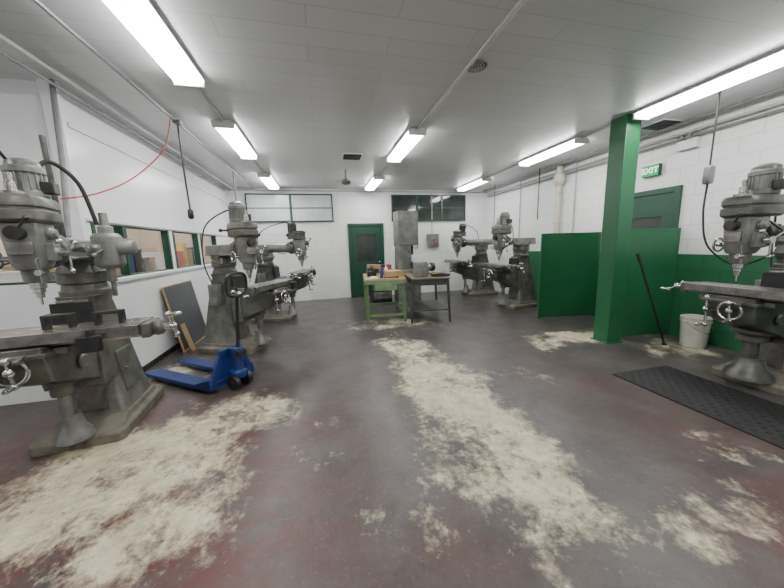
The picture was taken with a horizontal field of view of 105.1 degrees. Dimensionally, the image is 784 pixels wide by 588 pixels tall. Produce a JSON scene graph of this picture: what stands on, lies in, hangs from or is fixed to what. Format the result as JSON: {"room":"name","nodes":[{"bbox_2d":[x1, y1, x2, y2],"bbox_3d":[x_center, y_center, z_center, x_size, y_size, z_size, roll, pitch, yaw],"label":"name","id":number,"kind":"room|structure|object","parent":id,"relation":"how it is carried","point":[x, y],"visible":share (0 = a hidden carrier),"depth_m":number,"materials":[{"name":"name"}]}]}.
{"room":"metal workshop","nodes":[
{"label":"metal workshop","id":0,"kind":"room"},
{"bbox_2d":[0,78,67,405],"bbox_3d":[-3.994,-0.366,2.739,1.880,2.970,0.100,-4,10,-13],"label":"wall","id":1,"kind":"structure","parent":0,"point":[22,120],"depth_m":2.71,"materials":[{"name":"white paint"}]},
{"bbox_2d":[0,226,57,285],"bbox_3d":[-3.737,-0.365,2.784,1.200,0.580,0.090,-4,10,-13],"label":"window","id":2,"kind":"structure","parent":1,"relation":"in","point":[55,227],"depth_m":2.84,"materials":[{"name":"green paint"}]},
{"bbox_2d":[36,79,88,239],"bbox_3d":[-3.000,-0.420,2.893,0.130,2.970,0.060,-4,10,-13],"label":"trim","id":3,"kind":"structure","parent":1,"relation":"attached to","point":[78,224],"depth_m":2.74,"materials":[{"name":"white paint"}]},
{"bbox_2d":[0,225,142,271],"bbox_3d":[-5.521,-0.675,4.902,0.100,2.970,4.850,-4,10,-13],"label":"window","id":4,"kind":"structure","parent":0,"point":[134,234],"depth_m":6.86,"materials":[{"name":"glass"}]},
{"bbox_2d":[60,86,230,366],"bbox_3d":[-3.583,-0.796,5.290,0.100,2.970,4.950,-4,10,-13],"label":"wall","id":5,"kind":"structure","parent":0,"point":[154,197],"depth_m":3.87,"materials":[{"name":"white paint"}]},
{"bbox_2d":[90,222,173,276],"bbox_3d":[-3.209,-0.544,3.781,0.090,0.580,1.580,-4,10,-13],"label":"window","id":6,"kind":"structure","parent":5,"relation":"in","point":[127,269],"depth_m":3.79,"materials":[{"name":"green paint"}]},
{"bbox_2d":[67,122,226,201],"bbox_3d":[-3.567,-1.943,5.140,0.015,0.040,4.900,-4,10,-13],"label":"trim","id":7,"kind":"structure","parent":5,"relation":"attached to","point":[69,125],"depth_m":3.65,"materials":[{"name":"white paint"}]},
{"bbox_2d":[85,218,227,236],"bbox_3d":[-3.537,-1.099,5.279,0.025,0.030,4.900,-4,10,-13],"label":"trim","id":8,"kind":"structure","parent":5,"relation":"attached to","point":[86,219],"depth_m":4.00,"materials":[{"name":"white paint"}]},
{"bbox_2d":[108,264,210,283],"bbox_3d":[-3.516,-0.473,5.383,0.030,0.040,4.900,-4,10,-13],"label":"trim","id":9,"kind":"structure","parent":5,"relation":"attached to","point":[208,265],"depth_m":4.06,"materials":[{"name":"white paint"}]},
{"bbox_2d":[142,342,180,371],"bbox_3d":[-3.486,0.630,5.542,0.015,0.070,4.940,-4,10,-13],"label":"baseboard","id":10,"kind":"structure","parent":5,"relation":"attached to","point":[153,362],"depth_m":4.05,"materials":[{"name":"rubber"}]},
{"bbox_2d":[172,231,201,268],"bbox_3d":[-3.529,-0.756,5.132,0.090,0.580,0.990,-4,10,-13],"label":"window","id":11,"kind":"structure","parent":5,"relation":"in","point":[195,241],"depth_m":5.53,"materials":[{"name":"green paint"}]},
{"bbox_2d":[199,234,216,263],"bbox_3d":[-3.767,-0.914,6.137,0.090,0.580,0.900,-4,10,-13],"label":"window","id":12,"kind":"structure","parent":5,"relation":"in","point":[213,238],"depth_m":6.48,"materials":[{"name":"green paint"}]},
{"bbox_2d":[139,188,487,300],"bbox_3d":[-1.560,-1.350,8.307,9.400,2.970,0.100,-4,10,-13],"label":"wall","id":13,"kind":"structure","parent":0,"point":[328,251],"depth_m":8.31,"materials":[{"name":"white paint"}]},
{"bbox_2d":[244,193,333,221],"bbox_3d":[-2.641,-2.243,7.828,2.160,0.710,0.060,-4,10,-13],"label":"window","id":14,"kind":"structure","parent":13,"relation":"in","point":[262,207],"depth_m":7.81,"materials":[{"name":"glass"}]},
{"bbox_2d":[347,223,384,297],"bbox_3d":[-0.695,-0.941,8.466,1.000,2.060,0.113,-4,10,-13],"label":"door","id":15,"kind":"structure","parent":13,"relation":"in","point":[366,248],"depth_m":8.44,"materials":[{"name":"green paint"}]},
{"bbox_2d":[391,195,465,221],"bbox_3d":[1.082,-2.482,8.672,2.250,0.730,0.060,-4,10,-13],"label":"window","id":16,"kind":"structure","parent":13,"relation":"in","point":[438,207],"depth_m":8.69,"materials":[{"name":"glass"}]},
{"bbox_2d":[427,234,438,246],"bbox_3d":[1.208,-1.571,8.814,0.340,0.380,0.125,-4,10,-13],"label":"electrical panel","id":17,"kind":"object","parent":13,"relation":"attached to","point":[432,239],"visible":1,"depth_m":8.77,"materials":[{"name":"grey paint"}]},
{"bbox_2d":[0,290,783,587],"bbox_3d":[-0.223,1.037,2.994,9.550,0.100,11.750,-4,10,-13],"label":"floor","id":18,"kind":"structure","parent":0,"point":[490,446],"depth_m":1.93,"materials":[{"name":"paint"}]},
{"bbox_2d":[0,135,181,456],"bbox_3d":[-2.437,-0.005,2.257,1.710,2.320,1.395,-5,10,-19],"label":"machine","id":19,"kind":"object","parent":18,"relation":"on","point":[97,378],"visible":1,"depth_m":2.14,"materials":[{"name":"grey paint"}]},
{"bbox_2d":[39,312,77,329],"bbox_3d":[-2.128,0.173,1.919,0.150,0.090,0.060,-5,10,-18],"label":"clamp","id":20,"kind":"object","parent":19,"relation":"on","point":[45,320],"visible":1,"depth_m":1.91,"materials":[{"name":"metal"}]},
{"bbox_2d":[92,309,126,325],"bbox_3d":[-1.881,0.153,2.002,0.150,0.090,0.060,-5,10,-18],"label":"clamp","id":21,"kind":"object","parent":19,"relation":"on","point":[97,315],"visible":1,"depth_m":1.99,"materials":[{"name":"metal"}]},
{"bbox_2d":[161,280,205,352],"bbox_3d":[-3.201,0.307,4.696,0.185,0.965,0.950,-4,10,-13],"label":"leaning board","id":22,"kind":"object","parent":18,"relation":"on","point":[181,296],"visible":0.77,"depth_m":4.66,"materials":[{"name":"wood"}]},
{"bbox_2d":[180,323,195,350],"bbox_3d":[-2.975,0.632,4.379,0.118,0.411,0.110,-4,10,-13],"label":"leaning board","id":23,"kind":"object","parent":18,"relation":"on","point":[183,326],"visible":1,"depth_m":4.36,"materials":[{"name":"brown wood"}]},
{"bbox_2d":[145,272,253,391],"bbox_3d":[-2.174,0.361,3.347,1.425,1.232,0.540,2,10,23],"label":"jack","id":24,"kind":"object","parent":18,"relation":"on","point":[232,366],"visible":1,"depth_m":3.13,"materials":[{"name":"blue metal"}]},
{"bbox_2d":[197,201,297,354],"bbox_3d":[-2.127,-0.199,4.225,1.369,2.048,1.390,0,9,11],"label":"machine","id":25,"kind":"object","parent":18,"relation":"on","point":[220,333],"visible":0.98,"depth_m":4.17,"materials":[{"name":"grey paint"}]},
{"bbox_2d":[248,222,315,322],"bbox_3d":[-2.266,-0.455,6.104,1.385,1.954,1.470,-2,9,-3],"label":"machine","id":26,"kind":"object","parent":18,"relation":"on","point":[299,245],"visible":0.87,"depth_m":5.97,"materials":[{"name":"paint"}]},
{"bbox_2d":[370,264,391,302],"bbox_3d":[-0.287,-0.276,7.769,0.500,0.950,0.440,-4,10,-13],"label":"base cabinet","id":27,"kind":"object","parent":18,"relation":"on","point":[376,296],"visible":0.3,"depth_m":7.64,"materials":[{"name":"metal"}]},
{"bbox_2d":[363,274,406,323],"bbox_3d":[-0.175,0.045,6.131,0.770,0.840,1.248,-3,9,-7],"label":"workbench","id":28,"kind":"object","parent":18,"relation":"on","point":[384,284],"visible":0.9,"depth_m":5.59,"materials":[{"name":"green wood"}]},
{"bbox_2d":[366,265,376,275],"bbox_3d":[-0.422,-0.482,6.124,0.180,0.216,0.240,-3,9,-9],"label":"grinder","id":29,"kind":"object","parent":28,"relation":"on","point":[370,267],"visible":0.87,"depth_m":6.01,"materials":[{"name":"metal"}]},
{"bbox_2d":[367,268,379,276],"bbox_3d":[-0.353,-0.418,5.896,0.251,0.160,0.140,-8,11,-32],"label":"bench vise","id":30,"kind":"object","parent":28,"relation":"on","point":[373,271],"visible":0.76,"depth_m":5.84,"materials":[{"name":"metal"}]},
{"bbox_2d":[367,264,380,273],"bbox_3d":[-0.395,-0.534,6.476,0.285,0.203,0.190,-4,10,-13],"label":"cardboard box","id":31,"kind":"object","parent":28,"relation":"on","point":[378,266],"visible":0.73,"depth_m":6.40,"materials":[{"name":"brown cardboard"}]},
{"bbox_2d":[380,267,382,278],"bbox_3d":[-0.200,-0.398,5.577,0.060,0.215,0.060,-4,10,-13],"label":"spray can","id":32,"kind":"object","parent":28,"relation":"on","point":[381,269],"visible":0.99,"depth_m":5.56,"materials":[{"name":"blue metal"}]},
{"bbox_2d":[383,270,403,276],"bbox_3d":[0.035,-0.391,5.768,0.330,0.125,0.270,-6,10,-24],"label":"wooden box","id":33,"kind":"object","parent":28,"relation":"on","point":[387,273],"visible":0.95,"depth_m":5.67,"materials":[{"name":"brown wood"}]},
{"bbox_2d":[393,211,420,305],"bbox_3d":[0.377,-0.869,7.338,0.600,2.220,0.600,-6,10,-23],"label":"saw","id":34,"kind":"object","parent":18,"relation":"on","point":[405,223],"visible":0.73,"depth_m":7.13,"materials":[{"name":"grey paint"}]},
{"bbox_2d":[404,272,450,323],"bbox_3d":[0.670,0.035,6.038,0.753,0.840,1.100,-2,9,-5],"label":"table","id":35,"kind":"object","parent":18,"relation":"on","point":[415,305],"visible":0.69,"depth_m":5.57,"materials":[{"name":"paint"}]},
{"bbox_2d":[413,261,427,276],"bbox_3d":[0.536,-0.465,5.652,0.260,0.280,0.270,-2,9,-1],"label":"box","id":36,"kind":"object","parent":35,"relation":"on","point":[420,268],"visible":1,"depth_m":5.54,"materials":[{"name":"grey paint"}]},
{"bbox_2d":[428,262,435,273],"bbox_3d":[0.688,-0.519,6.111,0.360,0.229,0.179,-7,10,-28],"label":"grinder","id":37,"kind":"object","parent":35,"relation":"on","point":[431,266],"visible":0.35,"depth_m":6.10,"materials":[{"name":"grey paint"}]},
{"bbox_2d":[431,273,449,276],"bbox_3d":[0.912,-0.358,5.670,0.300,0.040,0.200,-6,10,-24],"label":"tray","id":38,"kind":"object","parent":35,"relation":"on","point":[439,274],"visible":0.98,"depth_m":5.61,"materials":[{"name":"metal"}]},
{"bbox_2d":[442,224,497,296],"bbox_3d":[2.202,-0.943,8.274,1.385,1.954,1.630,-4,10,-13],"label":"machine","id":39,"kind":"object","parent":18,"relation":"on","point":[479,288],"visible":0.98,"depth_m":8.17,"materials":[{"name":"paint"}]},
{"bbox_2d":[467,212,537,309],"bbox_3d":[2.612,-0.725,6.573,1.398,2.048,1.630,-6,10,-23],"label":"machine","id":40,"kind":"object","parent":18,"relation":"on","point":[516,275],"visible":0.99,"depth_m":6.49,"materials":[{"name":"grey paint"}]},
{"bbox_2d":[537,232,601,318],"bbox_3d":[3.268,-0.332,5.551,1.106,1.570,0.036,-2,9,-3],"label":"partition panel","id":41,"kind":"object","parent":18,"relation":"on","point":[569,262],"visible":0.99,"depth_m":5.53,"materials":[{"name":"green paint"}]},
{"bbox_2d":[590,114,641,343],"bbox_3d":[3.049,-0.796,4.090,0.280,2.969,0.280,-4,10,-13],"label":"support post","id":42,"kind":"object","parent":18,"relation":"on","point":[624,139],"visible":0.94,"depth_m":4.00,"materials":[{"name":"green paint"}]},
{"bbox_2d":[621,228,680,336],"bbox_3d":[3.664,-0.141,4.312,0.893,1.570,0.036,-3,9,-8],"label":"partition panel","id":43,"kind":"object","parent":18,"relation":"on","point":[658,248],"visible":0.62,"depth_m":4.30,"materials":[{"name":"green paint"}]},
{"bbox_2d":[636,253,666,344],"bbox_3d":[3.507,0.072,4.055,0.446,1.242,0.060,2,10,22],"label":"bar","id":44,"kind":"object","parent":18,"relation":"on","point":[637,254],"visible":1,"depth_m":4.04,"materials":[{"name":"black plastic"}]},
{"bbox_2d":[679,314,713,347],"bbox_3d":[4.033,0.496,3.994,0.339,0.395,0.340,-4,10,-13],"label":"bucket","id":45,"kind":"object","parent":18,"relation":"on","point":[691,335],"visible":0.83,"depth_m":3.92,"materials":[{"name":"white plastic"}]},
{"bbox_2d":[612,365,783,449],"bbox_3d":[2.951,0.976,2.432,0.750,0.016,1.840,-4,10,-13],"label":"floor mat","id":46,"kind":"object","parent":18,"relation":"on","point":[760,418],"visible":1,"depth_m":2.64,"materials":[{"name":"black rubber"}]},
{"bbox_2d":[660,162,783,396],"bbox_3d":[3.653,-0.104,2.595,1.398,2.048,1.630,-4,10,-13],"label":"machine","id":47,"kind":"object","parent":18,"relation":"on","point":[755,313],"visible":1,"depth_m":2.67,"materials":[{"name":"paint"}]},
{"bbox_3d":[-4.383,0.232,5.132,0.640,1.040,4.440,-4,10,-13],"label":"countertop","id":48,"kind":"structure","parent":18,"relation":"on","visible":0},
{"bbox_2d":[0,271,23,282],"bbox_3d":[-3.782,-0.103,3.058,0.300,0.257,0.154,-4,10,-13],"label":"storage box","id":49,"kind":"object","parent":48,"relation":"on","point":[8,276],"visible":0.3,"depth_m":2.98,"materials":[{"name":"white paint"}]},
{"bbox_2d":[50,272,54,280],"bbox_3d":[-3.824,-0.117,3.243,0.300,0.227,0.130,-4,10,-13],"label":"storage box","id":50,"kind":"object","parent":48,"relation":"on","point":[52,273],"visible":0.04,"depth_m":3.26,"materials":[{"name":"metal"}]},
{"bbox_2d":[116,268,123,274],"bbox_3d":[-4.077,-0.315,4.299,0.300,0.290,0.244,-4,10,-13],"label":"storage box","id":51,"kind":"object","parent":48,"relation":"on","point":[118,270],"visible":0.02,"depth_m":4.32,"materials":[{"name":"beige cardboard"}]},
{"bbox_2d":[124,254,135,274],"bbox_3d":[-4.145,-0.494,4.550,0.300,0.566,0.255,-4,10,-13],"label":"storage box","id":52,"kind":"object","parent":48,"relation":"on","point":[131,255],"visible":0.02,"depth_m":4.66,"materials":[{"name":"blue cardboard"}]},
{"bbox_2d":[133,249,143,272],"bbox_3d":[-4.202,-0.480,4.802,0.300,0.462,0.213,-4,10,-13],"label":"storage box","id":53,"kind":"object","parent":48,"relation":"on","point":[138,262],"visible":0.22,"depth_m":4.81,"materials":[{"name":"cardboard"}]},
{"bbox_2d":[142,257,150,271],"bbox_3d":[-4.249,-0.444,5.021,0.300,0.321,0.156,-4,10,-13],"label":"storage box","id":54,"kind":"object","parent":48,"relation":"on","point":[146,264],"visible":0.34,"depth_m":5.02,"materials":[{"name":"cardboard"}]},
{"bbox_2d":[142,257,155,270],"bbox_3d":[-4.296,-0.477,5.222,0.300,0.325,0.117,-4,10,-13],"label":"storage box","id":55,"kind":"object","parent":48,"relation":"on","point":[152,259],"visible":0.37,"depth_m":5.20,"materials":[{"name":"brown cardboard"}]},
{"bbox_2d":[141,252,165,269],"bbox_3d":[-4.357,-0.555,5.466,0.300,0.403,0.252,-4,10,-13],"label":"storage box","id":56,"kind":"object","parent":48,"relation":"on","point":[159,256],"visible":0.5,"depth_m":5.39,"materials":[{"name":"white cardboard"}]},
{"bbox_2d":[177,251,183,266],"bbox_3d":[-4.538,-0.677,6.233,0.300,0.407,0.276,-4,10,-13],"label":"storage box","id":57,"kind":"object","parent":48,"relation":"on","point":[179,253],"visible":0.32,"depth_m":6.24,"materials":[{"name":"red cardboard"}]},
{"bbox_2d":[176,243,188,265],"bbox_3d":[-4.603,-0.803,6.479,0.300,0.579,0.171,-4,10,-13],"label":"storage box","id":58,"kind":"object","parent":48,"relation":"on","point":[179,246],"visible":0.38,"depth_m":6.44,"materials":[{"name":"yellow cardboard"}]},
{"bbox_2d":[187,249,193,264],"bbox_3d":[-4.654,-0.774,6.715,0.300,0.449,0.262,-4,10,-13],"label":"storage box","id":59,"kind":"object","parent":48,"relation":"on","point":[189,251],"visible":0.34,"depth_m":6.72,"materials":[{"name":"brown cardboard"}]},
{"bbox_2d":[186,247,194,264],"bbox_3d":[-4.712,-0.832,6.954,0.300,0.489,0.173,-4,10,-13],"label":"storage box","id":60,"kind":"object","parent":48,"relation":"on","point":[186,247],"visible":0.16,"depth_m":6.89,"materials":[{"name":"cardboard"}]},
{"bbox_3d":[-4.979,0.405,4.186,0.280,1.040,0.320,-4,10,-13],"label":"stand","id":61,"kind":"object","parent":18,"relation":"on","visible":0},
{"bbox_2d":[2,266,15,271],"bbox_3d":[-4.998,-0.249,4.079,0.275,0.285,0.256,-4,10,-13],"label":"storage box","id":62,"kind":"object","parent":61,"relation":"on","point":[5,268],"visible":0.02,"depth_m":3.93,"materials":[{"name":"beige cardboard"}]},
{"bbox_2d":[0,0,783,190],"bbox_3d":[-0.313,-1.992,2.498,9.550,0.100,11.750,-4,10,-13],"label":"ceiling","id":63,"kind":"structure","parent":0,"point":[307,84],"depth_m":2.68,"materials":[{"name":"paint"}]},
{"bbox_2d":[49,78,71,236],"bbox_3d":[-2.840,-1.168,2.571,0.044,1.349,0.341,-7,11,-30],"label":"conduit","id":64,"kind":"object","parent":63,"relation":"hanging from","point":[54,102],"visible":0.81,"depth_m":2.57,"materials":[{"name":"grey metal"}]},
{"bbox_2d":[0,50,228,190],"bbox_3d":[-3.096,-1.929,3.486,0.028,0.028,8.100,-4,10,-13],"label":"conduit","id":65,"kind":"object","parent":63,"relation":"attached to","point":[3,53],"visible":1,"depth_m":2.86,"materials":[{"name":"white metal"}]},
{"bbox_2d":[60,118,170,199],"bbox_3d":[-2.576,-1.371,2.908,0.060,1.028,1.125,1,10,13],"label":"cord","id":66,"kind":"object","parent":63,"relation":"hanging from","point":[155,159],"visible":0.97,"depth_m":2.95,"materials":[{"name":"rubber"}]},
{"bbox_2d":[0,33,233,189],"bbox_3d":[-3.000,-1.975,3.502,0.036,0.036,8.100,-4,10,-13],"label":"conduit","id":67,"kind":"object","parent":63,"relation":"attached to","point":[3,38],"visible":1,"depth_m":2.74,"materials":[{"name":"white metal"}]},
{"bbox_2d":[32,0,253,188],"bbox_3d":[-2.543,-2.025,3.602,0.028,0.028,8.100,-4,10,-13],"label":"conduit","id":68,"kind":"object","parent":63,"relation":"attached to","point":[41,5],"visible":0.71,"depth_m":2.40,"materials":[{"name":"white metal"}]},
{"bbox_2d":[172,119,193,218],"bbox_3d":[-2.463,-1.457,3.554,0.082,1.110,0.080,-4,10,-13],"label":"power cord","id":69,"kind":"object","parent":68,"relation":"hanging from","point":[177,122],"visible":1,"depth_m":3.54,"materials":[{"name":"black plastic"}]},
{"bbox_2d":[102,0,204,87],"bbox_3d":[-1.626,-1.768,1.988,0.255,0.098,1.342,-4,10,-13],"label":"ceiling light","id":70,"kind":"object","parent":63,"relation":"attached to","point":[139,17],"visible":1,"depth_m":2.05,"materials":[{"name":"white paint"}]},
{"bbox_2d":[196,88,263,173],"bbox_3d":[-1.682,-1.837,2.214,0.024,0.024,11.380,-4,10,-13],"label":"conduit","id":71,"kind":"object","parent":63,"relation":"attached to","point":[198,89],"visible":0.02,"depth_m":3.19,"materials":[{"name":"white metal"}]},
{"bbox_2d":[211,119,256,159],"bbox_3d":[-2.144,-2.110,4.172,0.255,0.098,1.342,-4,10,-13],"label":"ceiling light","id":72,"kind":"object","parent":63,"relation":"attached to","point":[226,128],"visible":1,"depth_m":3.90,"materials":[{"name":"white paint"}]},
{"bbox_2d":[216,126,255,158],"bbox_3d":[-2.143,-2.092,4.175,0.236,0.056,1.280,-4,10,-13],"label":"diffuser","id":73,"kind":"object","parent":72,"relation":"attached to","point":[233,136],"depth_m":4.06,"materials":[{"name":"white plastic"}]},
{"bbox_2d":[232,171,236,200],"bbox_3d":[-3.041,-1.871,5.847,0.022,0.980,0.022,0,9,9],"label":"conduit","id":74,"kind":"object","parent":63,"relation":"hanging from","point":[232,171],"visible":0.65,"depth_m":5.80,"materials":[{"name":"grey metal"}]},
{"bbox_2d":[257,172,278,189],"bbox_3d":[-2.743,-2.507,6.702,0.255,0.098,1.342,-4,10,-13],"label":"ceiling light","id":75,"kind":"object","parent":63,"relation":"attached to","point":[266,178],"visible":1,"depth_m":6.46,"materials":[{"name":"white paint"}]},
{"bbox_2d":[260,176,278,188],"bbox_3d":[-2.742,-2.489,6.705,0.236,0.056,1.280,-4,10,-13],"label":"diffuser","id":76,"kind":"object","parent":75,"relation":"attached to","point":[269,181],"depth_m":6.58,"materials":[{"name":"white plastic"}]},
{"bbox_2d":[322,169,368,186],"bbox_3d":[-0.934,-2.359,6.062,0.790,0.290,0.790,0,9,9],"label":"ceiling fan","id":77,"kind":"object","parent":63,"relation":"hanging from","point":[345,181],"visible":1,"depth_m":6.00,"materials":[{"name":"white paint"}]},
{"bbox_2d":[341,153,362,159],"bbox_3d":[-0.682,-2.349,5.136,0.340,0.026,0.340,-4,10,-13],"label":"ceiling vent","id":78,"kind":"object","parent":63,"relation":"in","point":[345,156],"visible":1,"depth_m":5.08,"materials":[{"name":"black metal"}]},
{"bbox_2d":[228,189,485,192],"bbox_3d":[-0.627,-2.803,8.186,7.050,0.028,0.028,-4,10,-13],"label":"conduit","id":79,"kind":"object","parent":63,"relation":"attached to","point":[228,189],"visible":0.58,"depth_m":8.06,"materials":[{"name":"white metal"}]},
{"bbox_2d":[365,175,384,190],"bbox_3d":[-0.436,-2.661,7.224,0.255,0.098,1.342,-4,10,-13],"label":"ceiling light","id":80,"kind":"object","parent":63,"relation":"attached to","point":[374,182],"visible":1,"depth_m":6.96,"materials":[{"name":"white paint"}]},
{"bbox_2d":[365,178,381,189],"bbox_3d":[-0.436,-2.643,7.227,0.236,0.056,1.280,-4,10,-13],"label":"diffuser","id":81,"kind":"object","parent":80,"relation":"attached to","point":[374,182],"depth_m":7.12,"materials":[{"name":"white plastic"}]},
{"bbox_2d":[387,127,426,162],"bbox_3d":[0.186,-2.249,4.598,0.255,0.098,1.342,-4,10,-13],"label":"ceiling light","id":82,"kind":"object","parent":63,"relation":"attached to","point":[412,136],"visible":1,"depth_m":4.34,"materials":[{"name":"white paint"}]},
{"bbox_2d":[378,0,525,175],"bbox_3d":[0.625,-1.988,2.737,0.032,0.032,11.380,-4,10,-13],"label":"conduit","id":83,"kind":"object","parent":63,"relation":"attached to","point":[519,3],"visible":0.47,"depth_m":2.43,"materials":[{"name":"white metal"}]},
{"bbox_2d":[457,177,490,190],"bbox_3d":[2.086,-2.821,7.745,0.255,0.098,1.342,-4,10,-13],"label":"ceiling light","id":84,"kind":"object","parent":63,"relation":"attached to","point":[482,180],"visible":1,"depth_m":7.51,"materials":[{"name":"white paint"}]},
{"bbox_2d":[466,59,487,72],"bbox_3d":[0.736,-1.980,2.608,0.191,0.021,0.191,-4,10,-13],"label":"ceiling vent","id":85,"kind":"object","parent":63,"relation":"in","point":[479,65],"visible":0.94,"depth_m":2.60,"materials":[{"name":"black plastic"}]},
{"bbox_2d":[494,190,494,220],"bbox_3d":[2.759,-2.393,8.075,0.018,1.050,0.018,0,9,9],"label":"cable","id":86,"kind":"object","parent":63,"relation":"hanging from","point":[494,190],"visible":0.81,"depth_m":8.07,"materials":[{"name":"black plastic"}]},
{"bbox_2d":[455,125,609,190],"bbox_3d":[3.135,-2.159,3.304,0.024,0.024,11.380,-4,10,-13],"label":"conduit","id":87,"kind":"object","parent":63,"relation":"attached to","point":[609,125],"visible":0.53,"depth_m":4.43,"materials":[{"name":"white metal"}]},
{"bbox_2d":[537,169,539,219],"bbox_3d":[3.147,-2.137,6.440,0.018,1.050,0.018,0,9,9],"label":"cable","id":88,"kind":"object","parent":63,"relation":"hanging from","point":[539,169],"visible":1,"depth_m":6.43,"materials":[{"name":"black plastic"}]},
{"bbox_2d":[518,136,588,166],"bbox_3d":[2.701,-2.414,5.147,0.255,0.098,1.342,-4,10,-13],"label":"ceiling light","id":89,"kind":"object","parent":63,"relation":"attached to","point":[577,141],"visible":1,"depth_m":4.94,"materials":[{"name":"white paint"}]},
{"bbox_2d":[483,87,783,191],"bbox_3d":[3.694,-2.400,4.761,0.036,0.036,8.600,-4,10,-13],"label":"conduit","id":90,"kind":"object","parent":63,"relation":"attached to","point":[781,88],"visible":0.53,"depth_m":4.01,"materials":[{"name":"white metal"}]},
{"bbox_2d":[641,118,684,129],"bbox_3d":[3.666,-2.307,4.093,0.340,0.026,0.340,-4,10,-13],"label":"ceiling vent","id":91,"kind":"object","parent":63,"relation":"in","point":[666,122],"visible":0.9,"depth_m":4.04,"materials":[{"name":"grey metal"}]},
{"bbox_2d":[633,48,783,120],"bbox_3d":[3.203,-2.082,3.031,0.255,0.098,1.342,-4,10,-13],"label":"ceiling light","id":92,"kind":"object","parent":63,"relation":"attached to","point":[774,60],"visible":1,"depth_m":2.92,"materials":[{"name":"white paint"}]},
{"bbox_2d":[702,91,773,264],"bbox_3d":[3.734,-1.229,3.176,0.635,1.860,0.096,7,13,44],"label":"power cable","id":93,"kind":"object","parent":63,"relation":"hanging from","point":[709,170],"visible":0.88,"depth_m":3.33,"materials":[{"name":"black plastic"}]},
{"bbox_2d":[487,91,783,351],"bbox_3d":[4.287,-0.777,3.752,0.100,2.970,11.500,-4,10,-13],"label":"wall","id":94,"kind":"structure","parent":0,"point":[738,148],"depth_m":4.17,"materials":[{"name":"white paint"}]},
{"bbox_2d":[518,181,520,237],"bbox_3d":[3.259,-1.571,7.699,0.024,2.520,0.024,-4,10,-13],"label":"conduit","id":95,"kind":"object","parent":94,"relation":"attached to","point":[520,181],"visible":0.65,"depth_m":7.60,"materials":[{"name":"white metal"}]},
{"bbox_2d":[553,165,565,232],"bbox_3d":[3.463,-1.698,6.272,0.245,1.901,0.240,-4,10,-13],"label":"vent pipe","id":96,"kind":"object","parent":94,"relation":"attached to","point":[559,179],"visible":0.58,"depth_m":6.17,"materials":[{"name":"white metal"}]},
{"bbox_2d":[553,165,565,185],"bbox_3d":[3.439,-2.433,6.151,0.240,0.410,0.240,-4,10,-13],"label":"hood","id":97,"kind":"object","parent":96,"relation":"attached to","point":[559,179],"depth_m":6.09,"materials":[{"name":"beige paint"}]},
{"bbox_2d":[571,163,576,232],"bbox_3d":[3.646,-1.314,6.063,0.024,2.520,0.024,-4,10,-13],"label":"conduit","id":98,"kind":"object","parent":94,"relation":"attached to","point":[576,163],"visible":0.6,"depth_m":5.96,"materials":[{"name":"white metal"}]},
{"bbox_2d":[487,100,783,194],"bbox_3d":[3.778,-2.340,4.998,0.040,0.040,8.200,-4,10,-13],"label":"conduit","id":99,"kind":"object","parent":94,"relation":"attached to","point":[782,101],"visible":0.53,"depth_m":4.09,"materials":[{"name":"white metal"}]},
{"bbox_2d":[487,107,783,197],"bbox_3d":[3.780,-2.271,5.009,0.028,0.028,8.200,-4,10,-13],"label":"conduit","id":100,"kind":"object","parent":94,"relation":"attached to","point":[779,109],"visible":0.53,"depth_m":4.09,"materials":[{"name":"white metal"}]},
{"bbox_2d":[642,163,661,177],"bbox_3d":[3.945,-1.870,4.560,0.069,0.165,0.240,-4,10,-13],"label":"exit sign","id":101,"kind":"object","parent":94,"relation":"attached to","point":[652,170],"visible":1,"depth_m":4.53,"materials":[{"name":"green paint"}]},
{"bbox_2d":[631,185,683,333],"bbox_3d":[3.945,-0.537,4.852,0.113,2.160,1.020,-4,10,-13],"label":"door","id":102,"kind":"structure","parent":94,"relation":"in","point":[659,210],"depth_m":4.51,"materials":[{"name":"green paint"}]},
{"bbox_2d":[676,130,701,151],"bbox_3d":[4.027,-2.079,4.079,0.099,0.208,0.282,-4,10,-13],"label":"emergency light","id":103,"kind":"object","parent":94,"relation":"attached to","point":[693,142],"visible":0.99,"depth_m":4.05,"materials":[{"name":"white paint"}]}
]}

